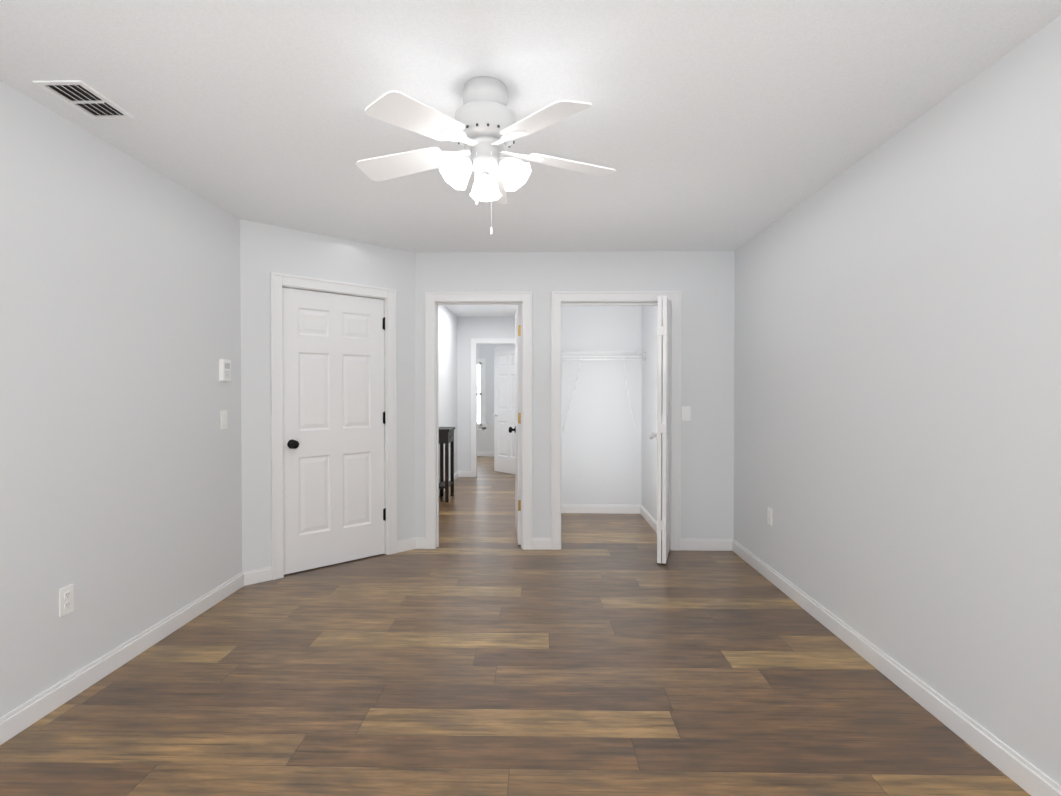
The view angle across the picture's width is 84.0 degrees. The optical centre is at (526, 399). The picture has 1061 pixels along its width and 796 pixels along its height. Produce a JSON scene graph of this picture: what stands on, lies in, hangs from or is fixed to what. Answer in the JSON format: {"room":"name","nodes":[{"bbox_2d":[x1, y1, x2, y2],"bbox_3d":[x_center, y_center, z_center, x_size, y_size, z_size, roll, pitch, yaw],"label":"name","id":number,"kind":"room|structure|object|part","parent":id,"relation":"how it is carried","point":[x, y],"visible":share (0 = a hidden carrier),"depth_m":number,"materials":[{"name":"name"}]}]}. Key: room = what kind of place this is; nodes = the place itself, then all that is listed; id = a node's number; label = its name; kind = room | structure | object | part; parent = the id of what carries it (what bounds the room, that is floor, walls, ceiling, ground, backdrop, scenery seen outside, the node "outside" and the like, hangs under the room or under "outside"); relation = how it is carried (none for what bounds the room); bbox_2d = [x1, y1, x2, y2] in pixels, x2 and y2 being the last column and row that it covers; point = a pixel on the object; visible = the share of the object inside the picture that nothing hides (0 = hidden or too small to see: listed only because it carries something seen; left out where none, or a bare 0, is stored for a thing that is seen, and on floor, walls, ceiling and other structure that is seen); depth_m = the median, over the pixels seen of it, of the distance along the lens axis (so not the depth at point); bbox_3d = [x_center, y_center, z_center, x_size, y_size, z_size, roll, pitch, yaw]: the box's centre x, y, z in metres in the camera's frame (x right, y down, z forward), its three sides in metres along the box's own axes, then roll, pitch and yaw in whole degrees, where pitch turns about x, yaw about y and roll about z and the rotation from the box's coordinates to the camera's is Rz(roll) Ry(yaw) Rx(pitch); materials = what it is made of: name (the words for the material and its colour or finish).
{"room":"empty bedroom","nodes":[
{"label":"empty bedroom","id":0,"kind":"room"},
{"bbox_2d":[0,80,241,717],"bbox_3d":[-1.996,0.045,2.047,0.110,2.440,6.310,0,1,1],"label":"wall","id":1,"kind":"structure","parent":0,"point":[120,448],"depth_m":2.68,"materials":[{"name":"grey paint"}]},
{"bbox_2d":[59,584,73,616],"bbox_3d":[-1.928,0.840,2.471,0.008,0.115,0.070,0,1,1],"label":"outlet","id":2,"kind":"object","parent":1,"relation":"attached to","point":[66,599],"visible":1,"depth_m":2.46,"materials":[{"name":"white plastic"}]},
{"bbox_2d":[0,572,243,744],"bbox_3d":[-1.946,1.225,1.479,0.014,0.095,4.926,0,1,1],"label":"baseboard","id":3,"kind":"structure","parent":1,"relation":"attached to","point":[20,718],"depth_m":2.67,"materials":[{"name":"white wood"}]},
{"bbox_2d":[220,410,226,428],"bbox_3d":[-1.899,0.125,3.702,0.012,0.117,0.072,0,1,1],"label":"light switch","id":4,"kind":"object","parent":1,"relation":"attached to","point":[223,415],"visible":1,"depth_m":3.69,"materials":[{"name":"white plastic"}]},
{"bbox_2d":[219,359,230,381],"bbox_3d":[-1.892,-0.185,3.698,0.026,0.140,0.096,0,1,1],"label":"thermostat","id":5,"kind":"object","parent":1,"relation":"attached to","point":[225,370],"visible":1,"depth_m":3.67,"materials":[{"name":"white plastic"}]},
{"bbox_2d":[240,219,415,571],"bbox_3d":[-1.449,0.016,4.430,1.598,2.440,0.110,-1,1,-44],"label":"wall","id":6,"kind":"structure","parent":0,"point":[266,250],"depth_m":4.07,"materials":[{"name":"grey paint"}]},
{"bbox_2d":[243,537,415,585],"bbox_3d":[-1.404,1.189,4.402,1.364,0.095,0.014,-1,1,-44],"label":"baseboard","id":7,"kind":"structure","parent":6,"relation":"attached to","point":[258,575],"depth_m":4.03,"materials":[{"name":"white wood"}]},
{"bbox_2d":[270,272,396,579],"bbox_3d":[-1.440,0.179,4.425,0.978,2.114,0.134,-1,1,-44],"label":"door frame","id":8,"kind":"structure","parent":6,"relation":"attached to","point":[278,281],"depth_m":4.25,"materials":[{"name":"white wood"}]},
{"bbox_2d":[282,287,385,574],"bbox_3d":[-1.408,0.219,4.404,0.822,2.018,0.102,-1,1,-44],"label":"door","id":9,"kind":"structure","parent":6,"relation":"in","point":[334,510],"depth_m":4.38,"materials":[{"name":"white wood"}]},
{"bbox_2d":[438,305,456,482],"bbox_3d":[-1.161,-0.016,6.980,0.110,2.440,4.010,0,1,1],"label":"wall","id":10,"kind":"structure","parent":0,"point":[447,321],"depth_m":8.12,"materials":[{"name":"grey paint"}]},
{"bbox_2d":[439,471,458,495],"bbox_3d":[-1.099,1.156,6.993,0.014,0.095,4.010,0,1,1],"label":"baseboard","id":11,"kind":"structure","parent":10,"relation":"attached to","point":[457,474],"depth_m":8.70,"materials":[{"name":"white wood"}]},
{"bbox_2d":[457,317,514,470],"bbox_3d":[-0.912,-0.042,9.035,3.220,2.440,0.110,0,1,1],"label":"wall","id":12,"kind":"structure","parent":0,"point":[468,328],"depth_m":8.97,"materials":[{"name":"grey paint"}]},
{"bbox_2d":[471,338,514,476],"bbox_3d":[-0.392,0.122,9.026,0.928,2.114,0.156,0,1,1],"label":"door frame","id":13,"kind":"structure","parent":12,"relation":"attached to","point":[475,342],"depth_m":8.96,"materials":[{"name":"white wood"}]},
{"bbox_2d":[493,345,514,473],"bbox_3d":[-0.274,0.158,9.352,0.168,2.018,0.754,-1,1,-41],"label":"door","id":14,"kind":"structure","parent":12,"relation":"in","point":[504,406],"depth_m":9.43,"materials":[{"name":"white wood"}]},
{"bbox_2d":[477,344,514,451],"bbox_3d":[-0.850,-0.078,11.934,3.000,2.440,0.110,0,1,1],"label":"wall","id":15,"kind":"structure","parent":0,"point":[485,440],"depth_m":11.88,"materials":[{"name":"grey paint"}]},
{"bbox_2d":[477,359,486,429],"bbox_3d":[-1.351,-0.107,11.905,1.080,1.440,0.130,0,1,1],"label":"window","id":16,"kind":"structure","parent":15,"relation":"in","point":[481,425],"depth_m":11.87,"materials":[{"name":"white"}]},
{"bbox_2d":[477,452,493,456],"bbox_3d":[-0.851,1.096,11.887,3.000,0.095,0.014,0,1,1],"label":"baseboard","id":17,"kind":"structure","parent":15,"relation":"attached to","point":[485,454],"depth_m":11.87,"materials":[{"name":"white wood"}]},
{"bbox_2d":[0,456,1030,795],"bbox_3d":[-0.386,1.252,5.559,4.700,0.060,13.450,0,1,1],"label":"floor","id":18,"kind":"structure","parent":0,"point":[478,652],"depth_m":2.53,"materials":[{"name":"brown wood"}]},
{"bbox_2d":[439,427,454,501],"bbox_3d":[-0.994,0.772,7.141,0.184,0.860,0.500,0,1,1],"label":"console table","id":19,"kind":"object","parent":18,"relation":"on","point":[446,436],"visible":0.79,"depth_m":7.16,"materials":[{"name":"black wood"}]},
{"bbox_2d":[0,0,1060,316],"bbox_3d":[-0.386,-1.248,5.528,4.700,0.060,13.450,0,1,1],"label":"ceiling","id":20,"kind":"structure","parent":0,"point":[716,124],"depth_m":2.27,"materials":[{"name":"white paint"}]},
{"bbox_2d":[33,80,134,118],"bbox_3d":[-1.730,-1.170,2.317,0.180,0.016,0.290,0,1,1],"label":"ceiling vent","id":21,"kind":"object","parent":20,"relation":"in","point":[84,98],"visible":1,"depth_m":2.30,"materials":[{"name":"white metal"}]},
{"bbox_2d":[357,76,615,234],"bbox_3d":[-0.160,-0.893,2.252,1.026,0.569,0.988,0,1,1],"label":"ceiling fan","id":22,"kind":"object","parent":20,"relation":"hanging from","point":[484,128],"visible":1,"depth_m":2.15,"materials":[{"name":"white"}]},
{"bbox_3d":[-0.152,-0.834,2.246,0.337,0.119,0.317,0,1,1],"label":"lamp shade","id":23,"kind":"part","parent":22,"relation":"part of","materials":[{"name":"white glass"}]},
{"bbox_2d":[415,251,734,538],"bbox_3d":[0.295,0.010,4.889,2.790,2.440,0.110,0,1,1],"label":"wall","id":24,"kind":"structure","parent":0,"point":[703,282],"depth_m":4.82,"materials":[{"name":"grey paint"}]},
{"bbox_2d":[425,292,531,549],"bbox_3d":[-0.395,0.173,4.905,0.878,2.114,0.156,0,1,1],"label":"door frame","id":25,"kind":"structure","parent":24,"relation":"attached to","point":[433,300],"depth_m":4.83,"materials":[{"name":"white wood"}]},
{"bbox_2d":[509,305,520,544],"bbox_3d":[-0.077,0.208,5.302,0.168,2.018,0.713,0,1,-3],"label":"hall door","id":26,"kind":"structure","parent":24,"relation":"in","point":[517,429],"depth_m":4.97,"materials":[{"name":"white wood"}]},
{"bbox_2d":[416,537,732,550],"bbox_3d":[0.379,1.183,4.840,2.620,0.095,0.014,0,1,1],"label":"baseboard","id":27,"kind":"structure","parent":24,"relation":"attached to","point":[686,544],"depth_m":4.81,"materials":[{"name":"white wood"}]},
{"bbox_2d":[561,302,662,305],"bbox_3d":[0.726,-0.787,4.860,0.883,0.024,0.030,0,1,1],"label":"door track","id":28,"kind":"object","parent":24,"relation":"attached to","point":[609,304],"depth_m":4.85,"materials":[{"name":"white metal"}]},
{"bbox_2d":[551,291,680,550],"bbox_3d":[0.726,0.173,4.871,1.055,2.114,0.134,0,1,1],"label":"trim","id":29,"kind":"structure","parent":24,"relation":"attached to","point":[558,298],"depth_m":4.81,"materials":[{"name":"white wood"}]},
{"bbox_2d":[649,296,670,563],"bbox_3d":[1.062,0.214,4.609,0.200,2.015,0.443,0,1,1],"label":"bifold door","id":30,"kind":"structure","parent":24,"relation":"in","point":[662,435],"depth_m":4.41,"materials":[{"name":"white wood"}]},
{"bbox_2d":[682,406,690,420],"bbox_3d":[1.299,0.111,4.807,0.072,0.117,0.012,0,1,1],"label":"light switch","id":31,"kind":"object","parent":24,"relation":"attached to","point":[686,413],"visible":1,"depth_m":4.81,"materials":[{"name":"white plastic"}]},
{"bbox_2d":[561,306,641,504],"bbox_3d":[0.686,-0.008,6.341,1.070,2.440,0.110,0,1,1],"label":"wall","id":32,"kind":"structure","parent":0,"point":[601,438],"depth_m":6.28,"materials":[{"name":"grey paint"}]},
{"bbox_2d":[561,504,638,513],"bbox_3d":[0.690,1.165,6.293,1.020,0.095,0.014,0,1,1],"label":"baseboard","id":33,"kind":"structure","parent":32,"relation":"attached to","point":[612,509],"depth_m":6.29,"materials":[{"name":"white wood"}]},
{"bbox_2d":[561,352,646,430],"bbox_3d":[0.682,-0.074,6.130,1.063,0.830,0.308,0,1,1],"label":"wire closet shelf","id":34,"kind":"object","parent":32,"relation":"attached to","point":[603,359],"visible":0.85,"depth_m":6.00,"materials":[{"name":"white metal"}]},
{"bbox_2d":[641,306,662,520],"bbox_3d":[1.262,0.001,5.653,0.110,2.440,1.460,0,1,1],"label":"wall","id":35,"kind":"structure","parent":0,"point":[649,425],"depth_m":5.82,"materials":[{"name":"grey paint"}]},
{"bbox_2d":[639,505,656,532],"bbox_3d":[1.198,1.174,5.614,0.014,0.095,1.350,0,1,1],"label":"baseboard","id":36,"kind":"structure","parent":35,"relation":"attached to","point":[651,521],"depth_m":5.80,"materials":[{"name":"white wood"}]},
{"bbox_2d":[734,15,1060,785],"bbox_3d":[1.681,0.048,1.864,0.110,2.440,6.100,0,1,1],"label":"wall","id":37,"kind":"structure","parent":0,"point":[898,391],"depth_m":2.37,"materials":[{"name":"grey paint"}]},
{"bbox_2d":[767,507,771,525],"bbox_3d":[1.669,0.800,4.054,0.008,0.115,0.070,0,1,1],"label":"outlet","id":38,"kind":"object","parent":37,"relation":"attached to","point":[769,516],"visible":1,"depth_m":4.05,"materials":[{"name":"white plastic"}]},
{"bbox_2d":[732,539,1060,795],"bbox_3d":[1.619,1.220,1.880,0.014,0.095,5.880,0,1,1],"label":"baseboard","id":39,"kind":"structure","parent":37,"relation":"attached to","point":[1028,777],"depth_m":2.40,"materials":[{"name":"white wood"}]},
{"label":"outside","id":40,"kind":"structure","parent":0,"visible":0},
{"bbox_2d":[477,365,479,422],"bbox_3d":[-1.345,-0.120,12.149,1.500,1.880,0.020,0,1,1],"label":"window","id":41,"kind":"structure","parent":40,"point":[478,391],"depth_m":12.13,"materials":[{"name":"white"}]}
]}

